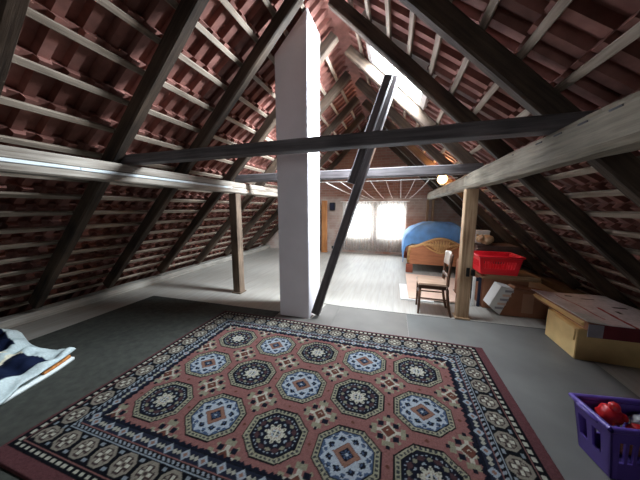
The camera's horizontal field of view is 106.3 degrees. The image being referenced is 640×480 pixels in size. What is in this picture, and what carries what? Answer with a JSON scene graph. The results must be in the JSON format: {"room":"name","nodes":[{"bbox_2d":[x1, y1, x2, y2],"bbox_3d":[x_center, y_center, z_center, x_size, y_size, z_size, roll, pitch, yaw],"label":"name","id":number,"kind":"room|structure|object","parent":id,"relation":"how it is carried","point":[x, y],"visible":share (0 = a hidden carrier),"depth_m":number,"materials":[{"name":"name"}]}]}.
{"room":"attic","nodes":[
{"label":"attic","id":0,"kind":"room"},
{"bbox_2d":[0,0,639,317],"bbox_3d":[-0.068,-0.876,2.546,8.579,4.222,10.989,2,8,17],"label":"ceiling","id":1,"kind":"structure","parent":0,"point":[38,43],"depth_m":2.35,"materials":[{"name":"red ceramic"}]},
{"bbox_2d":[0,0,29,95],"bbox_3d":[-2.344,-0.772,1.627,3.761,3.762,0.102,2,8,17],"label":"rafter","id":2,"kind":"object","parent":1,"relation":"attached to","point":[12,12],"visible":1,"depth_m":1.39,"materials":[{"name":"brown wood"}]},
{"bbox_2d":[28,0,208,308],"bbox_3d":[-2.083,-0.881,2.440,3.761,3.762,0.102,2,8,17],"label":"rafter","id":3,"kind":"object","parent":1,"relation":"attached to","point":[187,14],"visible":0.94,"depth_m":2.29,"materials":[{"name":"brown wood"}]},
{"bbox_2d":[0,242,261,310],"bbox_3d":[-3.248,0.554,5.435,0.054,0.054,7.760,2,8,17],"label":"batten","id":4,"kind":"object","parent":1,"relation":"attached to","point":[176,264],"visible":0.63,"depth_m":3.90,"materials":[{"name":"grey wood"}]},
{"bbox_2d":[0,96,264,172],"bbox_3d":[-1.321,-1.369,4.561,0.054,0.055,7.760,2,8,17],"label":"batten","id":5,"kind":"object","parent":1,"relation":"attached to","point":[7,101],"visible":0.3,"depth_m":2.08,"materials":[{"name":"grey wood"}]},
{"bbox_2d":[0,238,264,300],"bbox_3d":[-3.084,0.391,5.361,0.054,0.056,7.760,2,8,17],"label":"batten","id":6,"kind":"object","parent":1,"relation":"attached to","point":[190,255],"visible":0.61,"depth_m":3.76,"materials":[{"name":"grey wood"}]},
{"bbox_2d":[0,233,268,289],"bbox_3d":[-2.919,0.226,5.286,0.055,0.055,7.760,2,8,17],"label":"batten","id":7,"kind":"object","parent":1,"relation":"attached to","point":[12,285],"visible":0.64,"depth_m":3.62,"materials":[{"name":"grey wood"}]},
{"bbox_2d":[0,215,271,233],"bbox_3d":[-2.258,-0.434,4.986,0.054,0.055,7.760,2,8,17],"label":"batten","id":8,"kind":"object","parent":1,"relation":"attached to","point":[50,228],"visible":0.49,"depth_m":3.08,"materials":[{"name":"grey wood"}]},
{"bbox_2d":[0,228,273,277],"bbox_3d":[-2.754,0.061,5.211,0.055,0.055,7.760,2,8,17],"label":"batten","id":9,"kind":"object","parent":1,"relation":"attached to","point":[30,270],"visible":0.62,"depth_m":3.49,"materials":[{"name":"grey wood"}]},
{"bbox_2d":[0,209,276,216],"bbox_3d":[-2.094,-0.598,4.911,0.056,0.055,7.760,2,8,17],"label":"batten","id":10,"kind":"object","parent":1,"relation":"attached to","point":[96,212],"visible":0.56,"depth_m":2.95,"materials":[{"name":"grey wood"}]},
{"bbox_2d":[0,224,276,264],"bbox_3d":[-2.589,-0.104,5.136,0.055,0.055,7.760,2,8,17],"label":"batten","id":11,"kind":"object","parent":1,"relation":"attached to","point":[20,259],"visible":0.62,"depth_m":3.34,"materials":[{"name":"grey wood"}]},
{"bbox_2d":[0,145,277,196],"bbox_3d":[-1.766,-0.763,3.143,0.184,0.181,10.860,2,8,17],"label":"beam","id":12,"kind":"structure","parent":1,"relation":"attached to","point":[13,160],"depth_m":2.21,"materials":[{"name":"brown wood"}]},
{"bbox_2d":[0,135,277,187],"bbox_3d":[-1.538,-1.154,4.659,0.055,0.055,7.760,2,8,17],"label":"batten","id":13,"kind":"object","parent":1,"relation":"attached to","point":[6,139],"visible":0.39,"depth_m":2.21,"materials":[{"name":"grey wood"}]},
{"bbox_2d":[0,191,277,204],"bbox_3d":[-1.927,-0.763,4.836,0.054,0.056,7.760,2,8,17],"label":"batten","id":14,"kind":"object","parent":1,"relation":"attached to","point":[3,194],"visible":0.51,"depth_m":2.58,"materials":[{"name":"grey wood"}]},
{"bbox_2d":[0,219,277,249],"bbox_3d":[-2.423,-0.269,5.061,0.055,0.056,7.760,2,8,17],"label":"batten","id":15,"kind":"object","parent":1,"relation":"attached to","point":[52,242],"visible":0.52,"depth_m":3.21,"materials":[{"name":"grey wood"}]},
{"bbox_2d":[0,173,277,197],"bbox_3d":[-1.763,-0.928,4.761,0.054,0.055,7.760,2,8,17],"label":"batten","id":16,"kind":"object","parent":1,"relation":"attached to","point":[1,174],"visible":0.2,"depth_m":2.46,"materials":[{"name":"grey wood"}]},
{"bbox_2d":[12,54,274,160],"bbox_3d":[-1.107,-1.584,4.463,0.055,0.056,7.760,2,8,17],"label":"batten","id":17,"kind":"object","parent":1,"relation":"attached to","point":[16,59],"visible":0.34,"depth_m":1.99,"materials":[{"name":"grey wood"}]},
{"bbox_2d":[26,7,325,170],"bbox_3d":[-0.890,-1.799,4.365,0.054,0.055,7.760,2,8,17],"label":"batten","id":18,"kind":"object","parent":1,"relation":"attached to","point":[30,13],"visible":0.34,"depth_m":1.88,"materials":[{"name":"grey wood"}]},
{"bbox_2d":[103,0,304,287],"bbox_3d":[-1.824,-0.989,3.247,3.761,3.762,0.102,2,8,17],"label":"rafter","id":19,"kind":"object","parent":1,"relation":"attached to","point":[288,9],"visible":0.9,"depth_m":2.94,"materials":[{"name":"brown wood"}]},
{"bbox_2d":[94,0,332,162],"bbox_3d":[-0.682,-2.008,4.270,0.054,0.054,7.760,2,8,17],"label":"batten","id":20,"kind":"object","parent":1,"relation":"attached to","point":[108,5],"visible":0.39,"depth_m":2.03,"materials":[{"name":"grey wood"}]},
{"bbox_2d":[157,31,338,273],"bbox_3d":[-1.536,-1.108,4.146,3.761,3.762,0.102,2,8,17],"label":"rafter","id":21,"kind":"object","parent":1,"relation":"attached to","point":[331,40],"visible":0.75,"depth_m":4.11,"materials":[{"name":"brown wood"}]},
{"bbox_2d":[165,0,339,155],"bbox_3d":[-0.473,-2.216,4.176,0.056,0.054,7.760,2,8,17],"label":"batten","id":22,"kind":"object","parent":1,"relation":"attached to","point":[173,3],"visible":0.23,"depth_m":2.46,"materials":[{"name":"grey wood"}]},
{"bbox_2d":[196,71,350,262],"bbox_3d":[-1.231,-1.238,5.102,3.760,3.760,0.101,2,8,17],"label":"rafter","id":23,"kind":"object","parent":1,"relation":"attached to","point":[345,77],"visible":0.59,"depth_m":5.00,"materials":[{"name":"brown wood"}]},
{"bbox_2d":[219,0,336,134],"bbox_3d":[-0.264,-2.425,4.080,0.054,0.054,7.760,2,8,17],"label":"batten","id":24,"kind":"object","parent":1,"relation":"attached to","point":[228,6],"visible":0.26,"depth_m":2.46,"materials":[{"name":"grey wood"}]},
{"bbox_2d":[224,96,359,254],"bbox_3d":[-0.928,-1.364,6.047,3.760,3.760,0.101,2,8,17],"label":"rafter","id":25,"kind":"object","parent":1,"relation":"attached to","point":[349,107],"visible":0.54,"depth_m":5.53,"materials":[{"name":"brown wood"}]},
{"bbox_2d":[262,0,346,128],"bbox_3d":[-0.055,-2.633,3.986,0.055,0.055,7.760,2,8,17],"label":"batten","id":26,"kind":"object","parent":1,"relation":"attached to","point":[267,3],"visible":0.32,"depth_m":2.86,"materials":[{"name":"grey wood"}]},
{"bbox_2d":[245,113,364,248],"bbox_3d":[-0.625,-1.490,6.991,3.760,3.760,0.101,2,8,17],"label":"rafter","id":27,"kind":"object","parent":1,"relation":"attached to","point":[359,119],"visible":0.56,"depth_m":6.66,"materials":[{"name":"brown wood"}]},
{"bbox_2d":[262,126,365,244],"bbox_3d":[-0.322,-1.616,7.936,3.760,3.760,0.101,2,8,17],"label":"rafter","id":28,"kind":"object","parent":1,"relation":"attached to","point":[342,155],"visible":0.38,"depth_m":7.58,"materials":[{"name":"brown wood"}]},
{"bbox_2d":[300,3,360,130],"bbox_3d":[0.154,-2.841,3.891,0.055,0.056,7.760,2,8,17],"label":"batten","id":29,"kind":"object","parent":1,"relation":"attached to","point":[302,7],"visible":0.5,"depth_m":4.11,"materials":[{"name":"grey wood"}]},
{"bbox_2d":[320,0,369,123],"bbox_3d":[-0.067,-2.937,2.276,0.340,0.150,11.000,2,8,17],"label":"roof tiles","id":30,"kind":"object","parent":1,"relation":"attached to","point":[340,29],"depth_m":3.73,"materials":[{"name":"red ceramic"}]},
{"bbox_2d":[348,0,373,104],"bbox_3d":[0.684,-2.828,3.776,0.055,0.055,7.660,2,8,17],"label":"batten","id":31,"kind":"object","parent":1,"relation":"attached to","point":[350,2],"visible":0.25,"depth_m":3.39,"materials":[{"name":"grey wood"}]},
{"bbox_2d":[364,0,371,22],"bbox_3d":[0.150,-2.293,1.425,0.054,0.055,2.760,2,8,17],"label":"batten","id":32,"kind":"object","parent":1,"relation":"attached to","point":[367,3],"visible":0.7,"depth_m":2.54,"materials":[{"name":"grey wood"}]},
{"bbox_2d":[385,0,391,39],"bbox_3d":[0.360,-2.067,1.387,0.054,0.054,2.760,2,8,17],"label":"batten","id":33,"kind":"object","parent":1,"relation":"attached to","point":[387,2],"visible":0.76,"depth_m":2.35,"materials":[{"name":"grey wood"}]},
{"bbox_2d":[362,10,436,109],"bbox_3d":[1.019,-2.257,3.067,0.887,0.887,0.900,2,8,17],"label":"window","id":34,"kind":"structure","parent":1,"relation":"attached to","point":[385,67],"depth_m":3.40,"materials":[{"name":"white glass"}]},
{"bbox_2d":[407,11,415,57],"bbox_3d":[0.569,-1.841,1.351,0.053,0.056,2.760,2,8,17],"label":"batten","id":35,"kind":"object","parent":1,"relation":"attached to","point":[412,15],"visible":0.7,"depth_m":2.27,"materials":[{"name":"grey wood"}]},
{"bbox_2d":[428,0,452,75],"bbox_3d":[0.777,-1.615,1.314,0.054,0.055,2.760,2,8,17],"label":"batten","id":36,"kind":"object","parent":1,"relation":"attached to","point":[438,39],"visible":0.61,"depth_m":2.21,"materials":[{"name":"grey wood"}]},
{"bbox_2d":[389,146,494,242],"bbox_3d":[3.293,-1.470,6.842,3.757,3.759,0.103,2,8,17],"label":"rafter","id":37,"kind":"object","parent":1,"relation":"attached to","point":[394,149],"visible":0.29,"depth_m":6.83,"materials":[{"name":"brown wood"}]},
{"bbox_2d":[367,115,523,261],"bbox_3d":[3.020,-1.356,5.992,3.757,3.759,0.103,2,8,17],"label":"rafter","id":38,"kind":"object","parent":1,"relation":"attached to","point":[403,149],"visible":0.35,"depth_m":5.92,"materials":[{"name":"brown wood"}]},
{"bbox_2d":[362,99,546,274],"bbox_3d":[2.748,-1.243,5.142,3.757,3.759,0.103,2,8,17],"label":"rafter","id":39,"kind":"object","parent":1,"relation":"attached to","point":[497,228],"visible":0.57,"depth_m":4.98,"materials":[{"name":"brown wood"}]},
{"bbox_2d":[419,0,500,160],"bbox_3d":[1.728,-1.697,3.591,0.055,0.054,7.660,2,8,17],"label":"batten","id":40,"kind":"object","parent":1,"relation":"attached to","point":[492,6],"visible":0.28,"depth_m":1.95,"materials":[{"name":"grey wood"}]},
{"bbox_2d":[355,77,581,289],"bbox_3d":[2.460,-1.123,4.245,3.757,3.759,0.103,2,8,17],"label":"rafter","id":41,"kind":"object","parent":1,"relation":"attached to","point":[497,212],"visible":0.71,"depth_m":4.10,"materials":[{"name":"brown wood"}]},
{"bbox_2d":[328,0,639,289],"bbox_3d":[1.891,-0.886,2.469,3.763,3.759,0.102,2,8,17],"label":"rafter","id":42,"kind":"object","parent":1,"relation":"attached to","point":[545,191],"visible":0.89,"depth_m":2.47,"materials":[{"name":"brown wood"}]},
{"bbox_2d":[344,45,637,308],"bbox_3d":[2.173,-1.004,3.348,3.763,3.759,0.102,2,8,17],"label":"rafter","id":43,"kind":"object","parent":1,"relation":"attached to","point":[582,266],"visible":0.81,"depth_m":3.23,"materials":[{"name":"brown wood"}]},
{"bbox_2d":[433,0,572,162],"bbox_3d":[1.944,-1.464,3.553,0.054,0.054,7.660,2,8,17],"label":"batten","id":44,"kind":"object","parent":1,"relation":"attached to","point":[560,6],"visible":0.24,"depth_m":1.37,"materials":[{"name":"grey wood"}]},
{"bbox_2d":[399,0,639,207],"bbox_3d":[1.597,-0.764,1.553,3.763,3.759,0.102,2,8,17],"label":"rafter","id":45,"kind":"object","parent":1,"relation":"attached to","point":[509,72],"visible":0.83,"depth_m":1.58,"materials":[{"name":"brown wood"}]},
{"bbox_2d":[427,91,639,199],"bbox_3d":[1.648,-0.628,2.061,0.184,0.218,10.850,2,8,17],"label":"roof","id":46,"kind":"structure","parent":1,"relation":"attached to","point":[613,129],"depth_m":1.26,"materials":[{"name":"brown wood"}]},
{"bbox_2d":[120,110,596,165],"bbox_3d":[-0.247,-0.773,1.994,3.930,0.095,0.135,2,8,18],"label":"tie beam","id":47,"kind":"structure","parent":46,"relation":"on","point":[540,125],"depth_m":1.73,"materials":[{"name":"grey wood"}]},
{"bbox_2d":[235,163,483,182],"bbox_3d":[0.326,-1.032,3.794,3.860,0.140,0.138,2,8,17],"label":"tie beam","id":48,"kind":"structure","parent":46,"relation":"on","point":[451,169],"depth_m":3.50,"materials":[{"name":"grey wood"}]},
{"bbox_2d":[320,177,457,182],"bbox_3d":[0.659,-0.938,3.797,2.700,0.030,0.008,2,8,17],"label":"rail","id":49,"kind":"object","parent":48,"relation":"attached to","point":[456,177],"visible":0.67,"depth_m":3.56,"materials":[{"name":"white metal"}]},
{"bbox_2d":[437,175,447,184],"bbox_3d":[2.502,-1.232,4.909,0.190,0.212,0.190,2,8,17],"label":"globe lamp","id":50,"kind":"object","parent":48,"relation":"hanging from","point":[441,181],"visible":0.78,"depth_m":4.85,"materials":[{"name":"white glass"}]},
{"bbox_2d":[437,21,639,177],"bbox_3d":[2.160,-1.231,3.515,0.055,0.055,7.660,2,8,17],"label":"batten","id":51,"kind":"object","parent":1,"relation":"attached to","point":[633,33],"visible":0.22,"depth_m":1.22,"materials":[{"name":"grey wood"}]},
{"bbox_2d":[457,156,639,196],"bbox_3d":[2.601,-0.754,3.437,0.055,0.055,7.660,2,8,17],"label":"batten","id":52,"kind":"object","parent":1,"relation":"attached to","point":[587,170],"visible":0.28,"depth_m":2.11,"materials":[{"name":"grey wood"}]},
{"bbox_2d":[478,189,623,202],"bbox_3d":[2.766,-0.574,3.408,0.054,0.054,7.660,2,8,17],"label":"batten","id":53,"kind":"object","parent":1,"relation":"attached to","point":[612,192],"visible":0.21,"depth_m":2.09,"materials":[{"name":"grey wood"}]},
{"bbox_2d":[511,235,607,261],"bbox_3d":[3.426,0.140,3.292,0.055,0.056,7.660,2,8,17],"label":"batten","id":54,"kind":"object","parent":1,"relation":"attached to","point":[587,254],"visible":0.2,"depth_m":2.99,"materials":[{"name":"grey wood"}]},
{"bbox_2d":[483,209,639,218],"bbox_3d":[2.931,-0.396,3.379,0.056,0.055,7.660,2,8,17],"label":"batten","id":55,"kind":"object","parent":1,"relation":"attached to","point":[616,214],"visible":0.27,"depth_m":2.12,"materials":[{"name":"grey wood"}]},
{"bbox_2d":[501,238,625,277],"bbox_3d":[3.592,0.319,3.262,0.055,0.054,7.660,2,8,17],"label":"batten","id":56,"kind":"object","parent":1,"relation":"attached to","point":[614,272],"visible":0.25,"depth_m":2.97,"materials":[{"name":"grey wood"}]},
{"bbox_2d":[493,218,639,238],"bbox_3d":[3.097,-0.217,3.350,0.054,0.055,7.660,2,8,17],"label":"batten","id":57,"kind":"object","parent":1,"relation":"attached to","point":[610,232],"visible":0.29,"depth_m":2.25,"materials":[{"name":"grey wood"}]},
{"bbox_2d":[502,226,639,254],"bbox_3d":[3.261,-0.038,3.321,0.055,0.055,7.660,2,8,17],"label":"batten","id":58,"kind":"object","parent":1,"relation":"attached to","point":[630,250],"visible":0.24,"depth_m":2.87,"materials":[{"name":"grey wood"}]},
{"bbox_2d":[524,260,639,309],"bbox_3d":[4.087,0.855,3.175,0.055,0.054,7.660,2,8,17],"label":"batten","id":59,"kind":"object","parent":1,"relation":"attached to","point":[549,271],"visible":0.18,"depth_m":3.83,"materials":[{"name":"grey wood"}]},
{"bbox_2d":[527,251,639,292],"bbox_3d":[3.757,0.498,3.233,0.055,0.054,7.660,2,8,17],"label":"batten","id":60,"kind":"object","parent":1,"relation":"attached to","point":[632,288],"visible":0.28,"depth_m":2.97,"materials":[{"name":"grey wood"}]},
{"bbox_2d":[537,260,639,302],"bbox_3d":[3.922,0.676,3.204,0.055,0.055,7.660,2,8,17],"label":"batten","id":61,"kind":"object","parent":1,"relation":"attached to","point":[542,263],"visible":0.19,"depth_m":3.07,"materials":[{"name":"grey wood"}]},
{"bbox_2d":[11,248,639,396],"bbox_3d":[-0.045,1.165,2.843,8.700,0.060,11.450,2,8,17],"label":"floor","id":62,"kind":"structure","parent":0,"point":[359,280],"depth_m":4.30,"materials":[{"name":"grey wood"}]},
{"bbox_2d":[0,245,269,328],"bbox_3d":[-3.179,0.729,5.431,0.206,0.123,7.750,2,8,18],"label":"plate","id":63,"kind":"object","parent":62,"relation":"on","point":[18,319],"visible":0.91,"depth_m":3.93,"materials":[{"name":"grey wood"}]},
{"bbox_2d":[0,296,278,479],"bbox_3d":[-2.255,1.224,2.147,2.370,0.005,3.580,2,8,17],"label":"mat","id":64,"kind":"object","parent":62,"relation":"on","point":[107,345],"visible":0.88,"depth_m":2.61,"materials":[{"name":"grey carpet"}]},
{"bbox_2d":[0,328,75,404],"bbox_3d":[-3.115,1.121,2.011,2.017,0.229,1.234,2,8,17],"label":"quilt","id":65,"kind":"object","parent":64,"relation":"on","point":[23,365],"visible":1,"depth_m":2.17,"materials":[{"name":"white fabric"}]},
{"bbox_2d":[0,311,564,479],"bbox_3d":[-0.142,1.226,2.000,3.255,0.022,2.170,2,8,17],"label":"oriental rug","id":66,"kind":"object","parent":64,"relation":"on","point":[237,396],"visible":1,"depth_m":1.72,"materials":[{"name":"fabric"}]},
{"bbox_2d":[158,296,279,311],"bbox_3d":[-1.721,1.003,3.811,2.372,0.002,0.017,2,8,16],"label":"trim","id":67,"kind":"structure","parent":62,"relation":"on","point":[158,296],"depth_m":3.79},
{"bbox_2d":[229,193,245,293],"bbox_3d":[-1.454,0.074,4.203,0.185,1.742,0.180,2,8,17],"label":"wooden post","id":68,"kind":"object","parent":62,"relation":"on","point":[234,198],"visible":1,"depth_m":4.15,"materials":[{"name":"brown wood"}]},
{"bbox_2d":[275,8,319,318],"bbox_3d":[-0.284,-0.849,3.321,0.435,3.805,0.485,2,8,17],"label":"chimney","id":69,"kind":"object","parent":62,"relation":"on","point":[297,59],"visible":0.92,"depth_m":3.12,"materials":[{"name":"white paint"}]},
{"bbox_2d":[275,304,339,325],"bbox_3d":[-0.353,1.131,2.837,0.814,0.006,2.060,2,8,17],"label":"sheet","id":70,"kind":"object","parent":62,"relation":"on","point":[328,313],"visible":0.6,"depth_m":3.30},
{"bbox_2d":[321,201,327,251],"bbox_3d":[0.153,-0.452,8.148,0.210,1.742,0.160,2,8,17],"label":"door","id":71,"kind":"structure","parent":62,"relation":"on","point":[324,203],"depth_m":8.09,"materials":[{"name":"orange wood"}]},
{"bbox_2d":[311,74,398,315],"bbox_3d":[0.409,-0.452,3.049,1.065,3.008,0.217,1,8,5],"label":"diagonal strut","id":72,"kind":"object","parent":62,"relation":"on","point":[360,168],"visible":0.89,"depth_m":2.96,"materials":[{"name":"black wood"}]},
{"bbox_2d":[330,306,408,336],"bbox_3d":[0.474,1.166,2.576,0.977,0.006,2.060,2,8,17],"label":"sheet","id":73,"kind":"object","parent":62,"relation":"on","point":[383,322],"visible":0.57,"depth_m":3.19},
{"bbox_2d":[399,284,433,302],"bbox_3d":[1.689,0.931,4.283,0.520,0.021,0.840,2,8,17],"label":"cardboard sheet","id":74,"kind":"object","parent":62,"relation":"on","point":[403,287],"visible":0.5,"depth_m":4.09,"materials":[{"name":"white cardboard"}]},
{"bbox_2d":[426,200,428,220],"bbox_3d":[3.217,-0.334,7.265,0.100,1.742,0.120,2,8,17],"label":"post","id":75,"kind":"object","parent":62,"relation":"on","point":[427,204],"visible":0.25,"depth_m":7.16,"materials":[{"name":"beige wood"}]},
{"bbox_2d":[405,273,455,302],"bbox_3d":[2.198,0.878,4.525,1.060,0.016,1.540,2,8,17],"label":"cardboard sheet","id":76,"kind":"object","parent":62,"relation":"on","point":[411,280],"visible":0.45,"depth_m":4.29,"materials":[{"name":"beige cardboard"}]},
{"bbox_2d":[404,226,459,272],"bbox_3d":[2.979,0.201,6.249,1.430,0.950,1.919,2,8,17],"label":"wooden bed","id":77,"kind":"object","parent":62,"relation":"on","point":[432,251],"visible":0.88,"depth_m":5.47,"materials":[{"name":"orange wood"}]},
{"bbox_2d":[401,221,460,261],"bbox_3d":[2.947,-0.021,6.188,1.566,0.968,1.572,2,8,17],"label":"blue bedcover","id":78,"kind":"object","parent":77,"relation":"on","point":[423,231],"visible":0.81,"depth_m":5.58,"materials":[{"name":"fabric"}]},
{"bbox_2d":[324,303,541,328],"bbox_3d":[1.469,1.062,3.370,2.941,0.002,0.044,2,8,16],"label":"trim","id":79,"kind":"structure","parent":62,"relation":"on","point":[324,303],"depth_m":3.28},
{"bbox_2d":[431,200,434,220],"bbox_3d":[3.363,-0.329,7.230,0.110,1.742,0.120,2,8,17],"label":"post","id":80,"kind":"object","parent":62,"relation":"on","point":[433,201],"visible":0.3,"depth_m":7.12,"materials":[{"name":"beige wood"}]},
{"bbox_2d":[415,250,453,317],"bbox_3d":[1.655,0.598,3.487,0.458,0.903,0.380,2,8,17],"label":"wooden chair","id":81,"kind":"object","parent":62,"relation":"on","point":[434,283],"visible":1,"depth_m":3.40,"materials":[{"name":"brown wood"}]},
{"bbox_2d":[454,258,458,292],"bbox_3d":[2.446,0.651,4.119,0.160,0.620,0.300,2,8,17],"label":"carton","id":82,"kind":"object","parent":62,"relation":"on","point":[457,258],"visible":0.14,"depth_m":4.22,"materials":[{"name":"brown cardboard"}]},
{"bbox_2d":[452,189,478,319],"bbox_3d":[1.956,0.207,3.208,0.192,1.742,0.175,2,8,17],"label":"wooden post","id":83,"kind":"object","parent":62,"relation":"on","point":[465,272],"visible":1,"depth_m":3.16,"materials":[{"name":"beige wood"}]},
{"bbox_2d":[471,277,481,306],"bbox_3d":[2.393,0.791,3.678,0.111,0.460,0.036,2,8,17],"label":"stand","id":84,"kind":"object","parent":62,"relation":"on","point":[475,279],"visible":0.95,"depth_m":3.66,"materials":[{"name":"white cardboard"}]},
{"bbox_2d":[471,243,519,290],"bbox_3d":[3.082,0.504,4.319,0.620,0.860,0.440,2,8,17],"label":"carton","id":85,"kind":"object","parent":62,"relation":"on","point":[499,247],"visible":0.27,"depth_m":4.10,"materials":[{"name":"brown cardboard"}]},
{"bbox_2d":[475,230,490,242],"bbox_3d":[2.966,-0.062,4.407,0.230,0.235,0.130,2,8,17],"label":"box","id":86,"kind":"object","parent":85,"relation":"on","point":[487,232],"visible":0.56,"depth_m":4.35,"materials":[{"name":"cardboard"}]},
{"bbox_2d":[476,234,493,244],"bbox_3d":[2.889,-0.011,4.211,0.292,0.188,0.162,1,8,9],"label":"plush toy","id":87,"kind":"object","parent":85,"relation":"on","point":[485,239],"visible":1,"depth_m":4.16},
{"bbox_2d":[474,273,528,307],"bbox_3d":[2.784,0.782,3.742,0.560,0.460,0.420,2,8,16],"label":"carton","id":88,"kind":"object","parent":62,"relation":"on","point":[486,284],"visible":0.11,"depth_m":3.60,"materials":[{"name":"brown cardboard"}]},
{"bbox_2d":[473,269,540,282],"bbox_3d":[2.810,0.543,3.660,0.720,0.032,0.440,2,8,17],"label":"flat board","id":89,"kind":"object","parent":88,"relation":"on","point":[482,276],"visible":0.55,"depth_m":3.47,"materials":[{"name":"brown wood"}]},
{"bbox_2d":[484,270,540,279],"bbox_3d":[2.829,0.509,3.649,0.660,0.032,0.440,2,8,15],"label":"flat board","id":90,"kind":"object","parent":89,"relation":"on","point":[522,274],"visible":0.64,"depth_m":3.48,"materials":[{"name":"brown wood"}]},
{"bbox_2d":[473,251,525,275],"bbox_3d":[2.650,0.348,3.642,0.584,0.286,0.464,2,8,16],"label":"crate","id":91,"kind":"object","parent":90,"relation":"on","point":[512,262],"visible":0.94,"depth_m":3.50,"materials":[{"name":"plastic"}]},
{"bbox_2d":[483,281,548,318],"bbox_3d":[2.758,0.840,3.386,0.710,0.420,0.241,2,8,16],"label":"carton","id":92,"kind":"object","parent":62,"relation":"on","point":[510,299],"visible":0.95,"depth_m":3.31,"materials":[{"name":"brown cardboard"}]},
{"bbox_2d":[406,314,639,479],"bbox_3d":[1.739,1.215,2.208,1.714,0.006,2.120,2,8,17],"label":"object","id":93,"kind":"structure","parent":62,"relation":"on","point":[539,375],"depth_m":2.15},
{"bbox_2d":[545,309,639,367],"bbox_3d":[2.915,1.009,2.513,0.674,0.320,0.500,2,8,17],"label":"carton","id":94,"kind":"object","parent":93,"relation":"on","point":[571,337],"visible":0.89,"depth_m":2.35,"materials":[{"name":"beige cardboard"}]},
{"bbox_2d":[531,289,639,342],"bbox_3d":[3.025,0.801,2.628,0.761,0.173,0.950,2,8,16],"label":"flat box","id":95,"kind":"object","parent":94,"relation":"on","point":[603,317],"visible":1,"depth_m":2.48,"materials":[{"name":"brown cardboard"}]},
{"bbox_2d":[568,392,639,479],"bbox_3d":[1.802,1.150,1.377,0.555,0.341,0.269,1,8,8],"label":"basket","id":96,"kind":"object","parent":93,"relation":"on","point":[603,446],"visible":0.94,"depth_m":1.36,"materials":[{"name":"plastic"}]},
{"bbox_2d":[594,401,628,425],"bbox_3d":[1.715,1.018,1.413,0.120,0.141,0.102,2,8,17],"label":"toy","id":97,"kind":"object","parent":96,"relation":"in","point":[611,413],"visible":0.92,"depth_m":1.39,"materials":[{"name":"plastic"}]},
{"bbox_2d":[619,443,639,456],"bbox_3d":[1.784,1.206,1.408,0.181,0.107,0.094,2,8,17],"label":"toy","id":98,"kind":"object","parent":96,"relation":"in","point":[621,444],"visible":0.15,"depth_m":1.37,"materials":[{"name":"plastic"}]},
{"bbox_2d":[625,423,639,428],"bbox_3d":[1.785,1.064,1.337,0.116,0.062,0.069,2,8,17],"label":"toy","id":99,"kind":"object","parent":96,"relation":"in","point":[631,425],"visible":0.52,"depth_m":1.34,"materials":[{"name":"plastic"}]},
{"bbox_2d":[628,414,639,424],"bbox_3d":[1.900,1.054,1.400,0.139,0.112,0.080,2,8,17],"label":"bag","id":100,"kind":"object","parent":96,"relation":"in","point":[634,418],"visible":0.77,"depth_m":1.41,"materials":[{"name":"plastic"}]},
{"bbox_2d":[520,265,587,294],"bbox_3d":[3.998,1.031,3.169,0.205,0.123,7.750,2,8,17],"label":"flat board","id":101,"kind":"object","parent":62,"relation":"on","point":[555,285],"visible":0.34,"depth_m":4.49,"materials":[{"name":"brown wood"}]},
{"bbox_2d":[260,147,461,254],"bbox_3d":[1.652,-1.620,7.855,8.300,4.135,0.250,2,8,17],"label":"wall","id":102,"kind":"structure","parent":0,"point":[384,157],"depth_m":7.63,"materials":[{"name":"brick"}]},
{"bbox_2d":[330,203,334,209],"bbox_3d":[0.422,-1.132,8.113,0.180,0.260,0.121,2,8,17],"label":"wall box","id":103,"kind":"object","parent":102,"relation":"attached to","point":[332,205],"visible":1,"depth_m":8.06,"materials":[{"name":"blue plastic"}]},
{"bbox_2d":[347,204,371,237],"bbox_3d":[1.324,-0.633,8.076,0.860,1.120,0.060,2,8,17],"label":"window","id":104,"kind":"structure","parent":102,"relation":"in","point":[357,204],"depth_m":7.96,"materials":[{"name":"white glass"}]},
{"bbox_2d":[341,201,409,201],"bbox_3d":[1.714,-1.230,7.670,2.160,0.024,0.024,2,8,17],"label":"curtain rod","id":105,"kind":"object","parent":102,"relation":"attached to","point":[341,201],"visible":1,"depth_m":7.59,"materials":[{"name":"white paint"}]},
{"bbox_2d":[343,202,373,250],"bbox_3d":[1.247,-0.444,7.926,1.020,1.585,0.070,2,8,17],"label":"lace curtain","id":106,"kind":"object","parent":105,"relation":"hanging from","point":[367,214],"visible":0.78,"depth_m":7.89,"materials":[{"name":"white fabric"}]},
{"bbox_2d":[373,202,406,251],"bbox_3d":[2.205,-0.403,7.622,0.970,1.585,0.070,2,8,17],"label":"lace curtain","id":107,"kind":"object","parent":105,"relation":"hanging from","point":[381,204],"visible":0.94,"depth_m":7.63,"materials":[{"name":"white fabric"}]},
{"bbox_2d":[377,204,405,238],"bbox_3d":[2.296,-0.592,7.770,0.860,1.120,0.060,2,8,17],"label":"window","id":108,"kind":"structure","parent":102,"relation":"in","point":[390,204],"depth_m":7.78,"materials":[{"name":"white glass"}]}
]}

